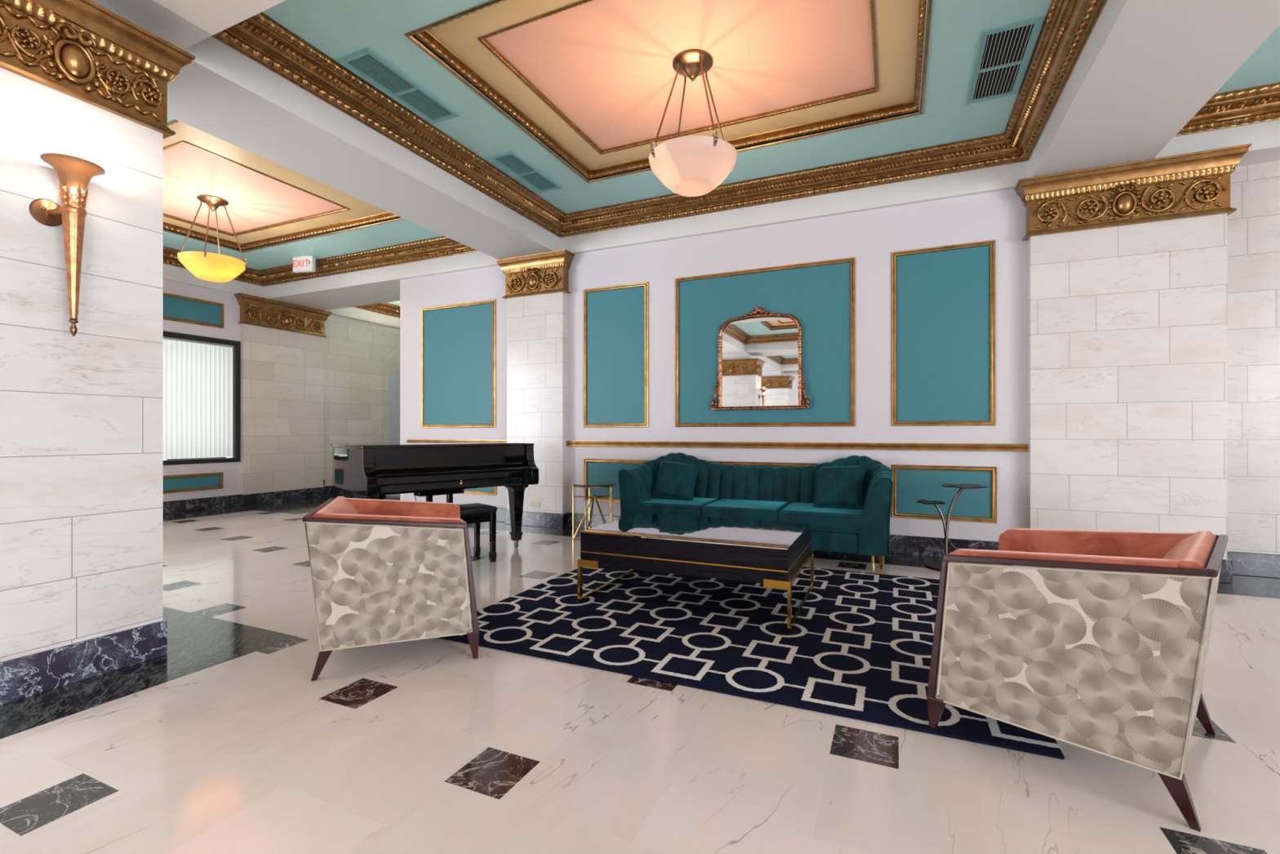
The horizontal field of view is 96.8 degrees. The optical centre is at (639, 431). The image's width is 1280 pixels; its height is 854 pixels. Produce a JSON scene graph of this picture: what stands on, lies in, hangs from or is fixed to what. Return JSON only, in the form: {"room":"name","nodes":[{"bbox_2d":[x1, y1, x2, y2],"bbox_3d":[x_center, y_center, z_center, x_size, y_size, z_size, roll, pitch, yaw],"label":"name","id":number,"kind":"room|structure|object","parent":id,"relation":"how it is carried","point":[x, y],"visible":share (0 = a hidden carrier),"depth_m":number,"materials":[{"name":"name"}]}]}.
{"room":"hotel lobby","nodes":[
{"label":"hotel lobby","id":0,"kind":"room"},
{"bbox_2d":[0,67,163,662],"bbox_3d":[-3.064,-0.475,2.753,1.250,3.150,0.680,0,0,24],"label":"column","id":1,"kind":"structure","parent":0,"point":[82,415],"depth_m":2.52,"materials":[{"name":"white stone"}]},
{"bbox_2d":[28,152,105,336],"bbox_3d":[-2.412,-0.771,2.414,0.218,0.732,0.197,0,0,24],"label":"wall sconce","id":2,"kind":"object","parent":1,"relation":"attached to","point":[74,174],"visible":1,"depth_m":2.39,"materials":[{"name":"brown metal"}]},
{"bbox_2d":[0,619,167,705],"bbox_3d":[-3.063,1.015,2.752,1.278,0.170,0.704,0,0,24],"label":"baseboard","id":3,"kind":"structure","parent":1,"relation":"attached to","point":[23,677],"depth_m":2.50,"materials":[{"name":"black stone"}]},
{"bbox_2d":[0,0,195,138],"bbox_3d":[-3.064,-1.679,2.753,1.438,0.412,0.868,0,0,24],"label":"capital","id":4,"kind":"object","parent":1,"relation":"attached to","point":[84,51],"visible":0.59,"depth_m":2.53,"materials":[{"name":"paint"}]},
{"bbox_2d":[163,279,240,501],"bbox_3d":[-9.568,-0.750,0.858,0.250,3.700,16.900,0,0,24],"label":"wall","id":5,"kind":"structure","parent":0,"point":[231,331],"depth_m":8.14,"materials":[{"name":"paint"}]},
{"bbox_2d":[163,292,223,328],"bbox_3d":[-6.297,-1.690,7.783,0.022,0.360,1.115,0,0,24],"label":"wall panel","id":6,"kind":"object","parent":5,"relation":"attached to","point":[177,308],"visible":0.62,"depth_m":7.93,"materials":[{"name":"teal paint"}]},
{"bbox_2d":[163,471,223,493],"bbox_3d":[-6.299,0.705,7.779,0.022,0.240,1.105,0,0,24],"label":"wall panel","id":7,"kind":"object","parent":5,"relation":"attached to","point":[208,481],"visible":0.62,"depth_m":7.93,"materials":[{"name":"teal paint"}]},
{"bbox_2d":[163,330,240,465],"bbox_3d":[-6.346,-0.455,7.795,0.102,1.800,1.595,0,0,24],"label":"window","id":8,"kind":"structure","parent":5,"relation":"in","point":[197,369],"depth_m":8.08,"materials":[{"name":"black paint"}]},
{"bbox_2d":[163,485,354,514],"bbox_3d":[-8.784,1.016,2.177,0.095,0.168,19.150,0,0,24],"label":"baseboard","id":9,"kind":"structure","parent":5,"relation":"attached to","point":[215,502],"depth_m":8.51,"materials":[{"name":"black stone"}]},
{"bbox_2d":[240,323,323,494],"bbox_3d":[-5.682,-0.475,9.088,0.070,3.150,1.300,0,0,24],"label":"pilaster","id":10,"kind":"object","parent":5,"relation":"attached to","point":[282,371],"visible":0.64,"depth_m":8.99,"materials":[{"name":"grey stone"}]},
{"bbox_2d":[234,293,332,337],"bbox_3d":[-5.637,-1.833,9.068,0.159,0.429,1.488,0,0,24],"label":"capital","id":11,"kind":"object","parent":10,"relation":"attached to","point":[255,310],"visible":1,"depth_m":8.97,"materials":[{"name":"paint"}]},
{"bbox_2d":[163,121,388,244],"bbox_3d":[-4.383,-2.530,5.983,3.050,0.060,2.185,0,0,24],"label":"ceiling","id":12,"kind":"structure","parent":0,"point":[255,199],"depth_m":5.99,"materials":[{"name":"pink paint"}]},
{"bbox_2d":[177,194,247,282],"bbox_3d":[-4.634,-2.085,6.170,0.600,0.870,0.600,0,0,24],"label":"pendant light","id":13,"kind":"object","parent":12,"relation":"hanging from","point":[207,266],"visible":1,"depth_m":6.05,"materials":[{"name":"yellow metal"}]},
{"bbox_2d":[163,140,350,236],"bbox_3d":[-4.554,-2.505,6.060,2.129,0.032,1.639,0,0,24],"label":"trim","id":14,"kind":"structure","parent":12,"relation":"attached to","point":[344,208],"depth_m":6.60,"materials":[{"name":"paint"}]},
{"bbox_2d":[163,119,404,252],"bbox_3d":[-4.383,-2.475,5.983,3.110,0.130,2.245,0,0,24],"label":"trim","id":15,"kind":"structure","parent":12,"relation":"attached to","point":[377,218],"depth_m":7.00,"materials":[{"name":"paint"}]},
{"bbox_2d":[163,115,443,270],"bbox_3d":[-4.505,-2.445,6.079,4.590,0.050,3.840,0,0,24],"label":"ceiling","id":16,"kind":"structure","parent":0,"point":[402,231],"depth_m":7.31,"materials":[{"name":"teal paint"}]},
{"bbox_2d":[292,255,315,272],"bbox_3d":[-4.629,-2.313,7.833,0.310,0.217,0.074,0,0,10],"label":"exit sign","id":17,"kind":"object","parent":16,"relation":"hanging from","point":[305,264],"visible":1,"depth_m":7.80,"materials":[{"name":"white plastic"}]},
{"bbox_2d":[323,314,399,486],"bbox_3d":[-5.252,-0.750,10.430,0.250,3.700,4.100,0,0,24],"label":"wall","id":18,"kind":"structure","parent":0,"point":[354,350],"depth_m":10.24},
{"bbox_2d":[354,302,399,317],"bbox_3d":[-3.710,-2.332,10.201,2.650,0.179,2.450,0,0,24],"label":"crown molding","id":19,"kind":"structure","parent":18,"relation":"attached to","point":[387,308],"depth_m":10.70,"materials":[{"name":"paint"}]},
{"bbox_2d":[379,343,399,442],"bbox_3d":[-4.692,-0.327,11.351,0.043,2.853,1.206,0,0,24],"label":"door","id":20,"kind":"structure","parent":18,"relation":"in","point":[389,371],"depth_m":11.03,"materials":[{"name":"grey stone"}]},
{"bbox_2d":[386,300,399,306],"bbox_3d":[-3.710,-2.445,10.201,2.650,0.050,2.450,0,0,24],"label":"ceiling","id":21,"kind":"structure","parent":0,"point":[397,303],"depth_m":10.69,"materials":[{"name":"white paint"}]},
{"bbox_2d":[400,279,408,500],"bbox_3d":[-2.398,-0.750,9.341,0.150,3.700,3.740,0,0,24],"label":"wall","id":22,"kind":"structure","parent":0,"point":[404,282],"depth_m":7.63,"materials":[{"name":"paint"}]},
{"bbox_2d":[0,493,1279,853],"bbox_3d":[-0.958,1.160,-0.665,17.400,0.120,21.200,0,0,24],"label":"floor","id":23,"kind":"structure","parent":0,"point":[224,741],"depth_m":1.94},
{"bbox_2d":[302,496,479,680],"bbox_3d":[-1.266,0.731,2.985,0.750,0.738,0.782,0,0,-21],"label":"armchair","id":24,"kind":"object","parent":23,"relation":"on","point":[384,571],"visible":1,"depth_m":2.63,"materials":[{"name":"fabric"}]},
{"bbox_2d":[311,496,359,517],"bbox_3d":[-1.506,0.651,2.895,0.182,0.578,0.712,0,0,-21],"label":"cushion","id":25,"kind":"object","parent":24,"relation":"on","point":[340,506],"depth_m":2.87,"materials":[{"name":"pink fabric"}]},
{"bbox_2d":[329,442,538,547],"bbox_3d":[-2.006,0.603,5.312,1.556,0.991,1.483,0,0,-44],"label":"grand piano","id":26,"kind":"object","parent":23,"relation":"on","point":[371,470],"visible":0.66,"depth_m":4.78,"materials":[{"name":"black paint"}]},
{"bbox_2d":[458,502,497,562],"bbox_3d":[-1.631,0.866,4.678,0.820,0.468,0.355,0,0,-42],"label":"piano bench","id":27,"kind":"object","parent":23,"relation":"on","point":[475,513],"visible":0.49,"depth_m":4.80,"materials":[{"name":"black wood"}]},
{"bbox_2d":[572,481,616,538],"bbox_3d":[-0.472,0.813,5.840,0.452,0.573,0.452,0,0,0],"label":"side table","id":28,"kind":"object","parent":23,"relation":"on","point":[585,485],"visible":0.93,"depth_m":5.82,"materials":[{"name":"gold glass"}]},
{"bbox_2d":[437,565,1064,759],"bbox_3d":[0.622,1.093,3.582,2.840,0.014,2.407,0,0,24],"label":"rug","id":29,"kind":"object","parent":23,"relation":"on","point":[860,646],"visible":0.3,"depth_m":2.97,"materials":[{"name":"carpet"}]},
{"bbox_2d":[577,512,813,631],"bbox_3d":[0.403,0.861,3.789,1.336,0.450,0.946,0,0,24],"label":"coffee table","id":30,"kind":"object","parent":29,"relation":"on","point":[772,554],"visible":1,"depth_m":3.44,"materials":[{"name":"black wood"}]},
{"bbox_2d":[580,512,810,549],"bbox_3d":[0.403,0.639,3.789,1.300,0.006,0.930,0,0,24],"label":"tabletop","id":31,"kind":"object","parent":30,"relation":"on","point":[707,531],"depth_m":3.63,"materials":[{"name":"white glass"}]},
{"bbox_2d":[617,452,893,573],"bbox_3d":[1.035,0.655,5.192,2.335,0.889,0.846,0,0,24],"label":"sofa","id":32,"kind":"object","parent":23,"relation":"on","point":[766,493],"visible":0.77,"depth_m":5.08,"materials":[{"name":"teal fabric"}]},
{"bbox_2d":[650,459,700,501],"bbox_3d":[0.344,0.466,5.472,0.434,0.381,0.264,0,0,16],"label":"throw pillow","id":33,"kind":"object","parent":32,"relation":"on","point":[674,480],"visible":1,"depth_m":5.40,"materials":[{"name":"teal fabric"}]},
{"bbox_2d":[635,497,719,516],"bbox_3d":[0.366,0.722,5.377,0.637,0.155,0.625,0,0,24],"label":"seat cushion","id":34,"kind":"object","parent":32,"relation":"on","point":[661,505],"depth_m":5.14,"materials":[{"name":"teal fabric"}]},
{"bbox_2d":[701,498,789,521],"bbox_3d":[0.960,0.722,5.109,0.663,0.155,0.625,0,0,24],"label":"seat cushion","id":35,"kind":"object","parent":32,"relation":"on","point":[763,509],"depth_m":4.91,"materials":[{"name":"teal fabric"}]},
{"bbox_2d":[778,502,862,533],"bbox_3d":[1.569,0.723,4.835,0.669,0.155,0.625,0,0,24],"label":"seat cushion","id":36,"kind":"object","parent":32,"relation":"on","point":[824,520],"depth_m":4.57,"materials":[{"name":"teal fabric"}]},
{"bbox_2d":[813,464,866,508],"bbox_3d":[1.707,0.466,4.857,0.418,0.374,0.270,0,0,33],"label":"throw pillow","id":37,"kind":"object","parent":32,"relation":"on","point":[837,486],"visible":1,"depth_m":4.79,"materials":[{"name":"teal fabric"}]},
{"bbox_2d":[915,483,987,571],"bbox_3d":[2.502,0.760,4.573,0.507,0.680,0.325,0,0,24],"label":"table","id":38,"kind":"object","parent":23,"relation":"on","point":[935,566],"visible":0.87,"depth_m":4.58,"materials":[{"name":"black metal"}]},
{"bbox_2d":[926,528,1228,831],"bbox_3d":[1.590,0.731,2.072,0.782,0.738,0.750,0,0,-42],"label":"armchair","id":39,"kind":"object","parent":23,"relation":"on","point":[1095,641],"visible":1,"depth_m":1.78,"materials":[{"name":"fabric"}]},
{"bbox_2d":[1161,531,1217,568],"bbox_3d":[1.763,0.651,1.883,0.712,0.578,0.182,0,0,-43],"label":"armrest","id":40,"kind":"object","parent":39,"relation":"on","point":[1198,549],"depth_m":1.83,"materials":[{"name":"pink fabric"}]},
{"bbox_2d":[262,0,1051,213],"bbox_3d":[0.359,-2.445,3.886,4.540,0.050,3.840,0,0,24],"label":"ceiling","id":41,"kind":"structure","parent":0,"point":[338,28],"depth_m":4.16,"materials":[{"name":"teal paint"}]},
{"bbox_2d":[337,47,459,124],"bbox_3d":[-1.667,-2.410,4.008,0.275,0.020,0.828,0,0,24],"label":"ceiling vent","id":42,"kind":"object","parent":41,"relation":"in","point":[365,63],"visible":1,"depth_m":3.95,"materials":[{"name":"teal metal"}]},
{"bbox_2d":[487,150,562,193],"bbox_3d":[-1.051,-2.410,5.302,0.265,0.020,0.803,0,0,24],"label":"ceiling vent","id":43,"kind":"object","parent":41,"relation":"in","point":[511,162],"visible":1,"depth_m":5.26,"materials":[{"name":"teal metal"}]},
{"bbox_2d":[966,15,1043,105],"bbox_3d":[2.373,-2.410,3.742,0.310,0.020,0.821,0,0,24],"label":"ceiling vent","id":44,"kind":"object","parent":41,"relation":"in","point":[1003,54],"visible":1,"depth_m":3.68,"materials":[{"name":"teal metal"}]},
{"bbox_2d":[426,0,919,169],"bbox_3d":[0.358,-2.530,3.884,2.850,0.060,2.195,0,0,24],"label":"ceiling","id":45,"kind":"structure","parent":0,"point":[606,65],"depth_m":3.85,"materials":[{"name":"pink paint"}]},
{"bbox_2d":[404,0,932,182],"bbox_3d":[0.358,-2.475,3.884,2.910,0.130,2.255,0,0,24],"label":"trim","id":46,"kind":"structure","parent":45,"relation":"attached to","point":[424,37],"depth_m":4.39,"materials":[{"name":"paint"}]},
{"bbox_2d":[477,0,878,154],"bbox_3d":[0.358,-2.505,3.884,2.304,0.032,1.649,0,0,24],"label":"trim","id":47,"kind":"structure","parent":45,"relation":"attached to","point":[482,39],"depth_m":4.28,"materials":[{"name":"paint"}]},
{"bbox_2d":[648,48,737,196],"bbox_3d":[0.359,-2.085,3.875,0.600,0.870,0.600,0,0,24],"label":"pendant light","id":48,"kind":"object","parent":45,"relation":"hanging from","point":[689,166],"visible":1,"depth_m":3.74,"materials":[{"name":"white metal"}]},
{"bbox_2d":[91,0,1279,328],"bbox_3d":[-0.958,-2.350,-0.665,17.200,0.600,20.800,0,0,24],"label":"ceiling","id":49,"kind":"structure","parent":0,"point":[1144,68],"depth_m":4.01,"materials":[{"name":"paint"}]},
{"bbox_2d":[408,188,1027,541],"bbox_3d":[0.130,-0.750,6.309,6.950,3.700,0.290,0,0,24],"label":"wall","id":50,"kind":"structure","parent":0,"point":[870,237],"depth_m":5.46,"materials":[{"name":"paint"}]},
{"bbox_2d":[163,235,479,286],"bbox_3d":[-4.505,-2.332,6.079,4.590,0.179,3.840,0,0,24],"label":"crown molding","id":51,"kind":"structure","parent":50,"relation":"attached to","point":[439,246],"depth_m":7.67,"materials":[{"name":"paint"}]},
{"bbox_2d":[421,299,496,427],"bbox_3d":[-2.334,-0.845,7.249,1.215,1.580,0.022,0,0,24],"label":"wall panel","id":52,"kind":"object","parent":50,"relation":"attached to","point":[459,340],"visible":1,"depth_m":7.24,"materials":[{"name":"teal paint"}]},
{"bbox_2d":[462,486,496,495],"bbox_3d":[-2.330,0.540,7.247,1.225,0.480,0.022,0,0,24],"label":"wall panel","id":53,"kind":"object","parent":50,"relation":"attached to","point":[492,490],"visible":0.13,"depth_m":7.08,"materials":[{"name":"teal paint"}]},
{"bbox_2d":[506,292,567,513],"bbox_3d":[-1.215,-0.475,6.696,0.780,3.150,0.110,0,0,24],"label":"pilaster","id":54,"kind":"object","parent":50,"relation":"attached to","point":[537,324],"visible":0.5,"depth_m":6.60,"materials":[{"name":"beige stone"}]},
{"bbox_2d":[495,248,574,299],"bbox_3d":[-1.235,-1.823,6.653,0.968,0.449,0.204,0,0,24],"label":"capital","id":55,"kind":"object","parent":54,"relation":"attached to","point":[544,273],"visible":1,"depth_m":6.58,"materials":[{"name":"paint"}]},
{"bbox_2d":[530,501,539,507],"bbox_3d":[-1.225,0.848,6.634,0.132,0.068,0.010,0,0,24],"label":"wall outlet","id":56,"kind":"object","parent":54,"relation":"attached to","point":[534,504],"visible":1,"depth_m":6.63,"materials":[{"name":"beige plastic"}]},
{"bbox_2d":[583,281,648,426],"bbox_3d":[-0.279,-0.841,6.322,0.805,1.575,0.022,0,0,24],"label":"wall panel","id":57,"kind":"object","parent":50,"relation":"attached to","point":[615,317],"visible":1,"depth_m":6.32,"materials":[{"name":"teal paint"}]},
{"bbox_2d":[583,458,648,502],"bbox_3d":[-0.274,0.543,6.320,0.805,0.477,0.022,0,0,24],"label":"wall panel","id":58,"kind":"object","parent":50,"relation":"attached to","point":[594,469],"visible":0.58,"depth_m":6.38,"materials":[{"name":"teal paint"}]},
{"bbox_2d":[212,0,1106,237],"bbox_3d":[0.359,-2.332,3.886,4.540,0.179,3.840,0,0,24],"label":"crown molding","id":59,"kind":"structure","parent":50,"relation":"attached to","point":[1068,25],"depth_m":4.65,"materials":[{"name":"paint"}]},
{"bbox_2d":[406,439,1028,451],"bbox_3d":[0.061,0.132,6.163,6.955,0.063,0.035,0,0,24],"label":"chair rail","id":60,"kind":"object","parent":50,"relation":"attached to","point":[848,446],"visible":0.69,"depth_m":5.49,"materials":[{"name":"gold metal"}]},
{"bbox_2d":[709,461,819,467],"bbox_3d":[1.189,0.540,5.660,1.785,0.480,0.022,0,0,24],"label":"wall panel","id":61,"kind":"object","parent":50,"relation":"attached to","point":[775,464],"visible":0.1,"depth_m":5.64,"materials":[{"name":"teal paint"}]},
{"bbox_2d":[675,257,855,426],"bbox_3d":[1.189,-0.842,5.660,1.785,1.577,0.022,0,0,24],"label":"wall panel","id":62,"kind":"object","parent":50,"relation":"attached to","point":[820,295],"visible":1,"depth_m":5.59,"materials":[{"name":"teal paint"}]},
{"bbox_2d":[711,306,809,410],"bbox_3d":[1.179,-0.735,5.644,0.982,1.024,0.051,0,0,24],"label":"wall mirror","id":63,"kind":"object","parent":62,"relation":"attached to","point":[760,357],"visible":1,"depth_m":5.64,"materials":[{"name":"clear glass"}]},
{"bbox_2d":[721,316,797,406],"bbox_3d":[1.183,-0.697,5.652,0.784,0.907,0.001,0,0,24],"label":"mirror glass","id":64,"kind":"object","parent":63,"relation":"attached to","point":[759,355],"depth_m":5.65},
{"bbox_2d":[496,507,1279,583],"bbox_3d":[3.100,1.012,4.869,13.550,0.175,0.375,0,0,24],"label":"baseboard","id":65,"kind":"structure","parent":50,"relation":"attached to","point":[900,544],"depth_m":5.02,"materials":[{"name":"black stone"}]},
{"bbox_2d":[891,240,995,426],"bbox_3d":[2.654,-0.845,5.000,0.808,1.580,0.022,0,0,24],"label":"wall panel","id":66,"kind":"object","parent":50,"relation":"attached to","point":[943,298],"visible":1,"depth_m":5.00,"materials":[{"name":"teal paint"}]},
{"bbox_2d":[891,464,996,523],"bbox_3d":[2.660,0.536,4.997,0.818,0.478,0.022,0,0,24],"label":"wall panel","id":67,"kind":"object","parent":50,"relation":"attached to","point":[912,484],"visible":0.86,"depth_m":5.00,"materials":[{"name":"teal paint"}]},
{"bbox_2d":[1027,213,1226,559],"bbox_3d":[3.814,-0.475,4.561,1.205,3.150,0.350,0,0,24],"label":"pilaster","id":68,"kind":"object","parent":50,"relation":"attached to","point":[1127,324],"visible":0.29,"depth_m":4.38,"materials":[{"name":"beige stone"}]},
{"bbox_2d":[1014,142,1252,240],"bbox_3d":[3.793,-1.823,4.515,1.393,0.449,0.439,0,0,24],"label":"capital","id":69,"kind":"object","parent":68,"relation":"attached to","point":[1195,184],"visible":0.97,"depth_m":4.34,"materials":[{"name":"paint"}]},
{"bbox_2d":[1214,25,1279,93],"bbox_3d":[5.191,-2.445,1.708,4.540,0.050,3.840,0,0,24],"label":"ceiling","id":70,"kind":"structure","parent":0,"point":[1262,67],"depth_m":3.79,"materials":[{"name":"teal paint"}]},
{"bbox_2d":[1174,82,1279,136],"bbox_3d":[5.191,-2.332,1.708,4.540,0.179,3.840,0,0,24],"label":"crown molding","id":71,"kind":"structure","parent":70,"relation":"attached to","point":[1260,104],"depth_m":4.09,"materials":[{"name":"paint"}]},
{"bbox_2d":[1226,160,1279,554],"bbox_3d":[6.568,-0.750,3.620,7.000,3.700,0.200,0,0,24],"label":"wall","id":72,"kind":"structure","parent":0,"point":[1253,229],"depth_m":4.35,"materials":[{"name":"white stone"}]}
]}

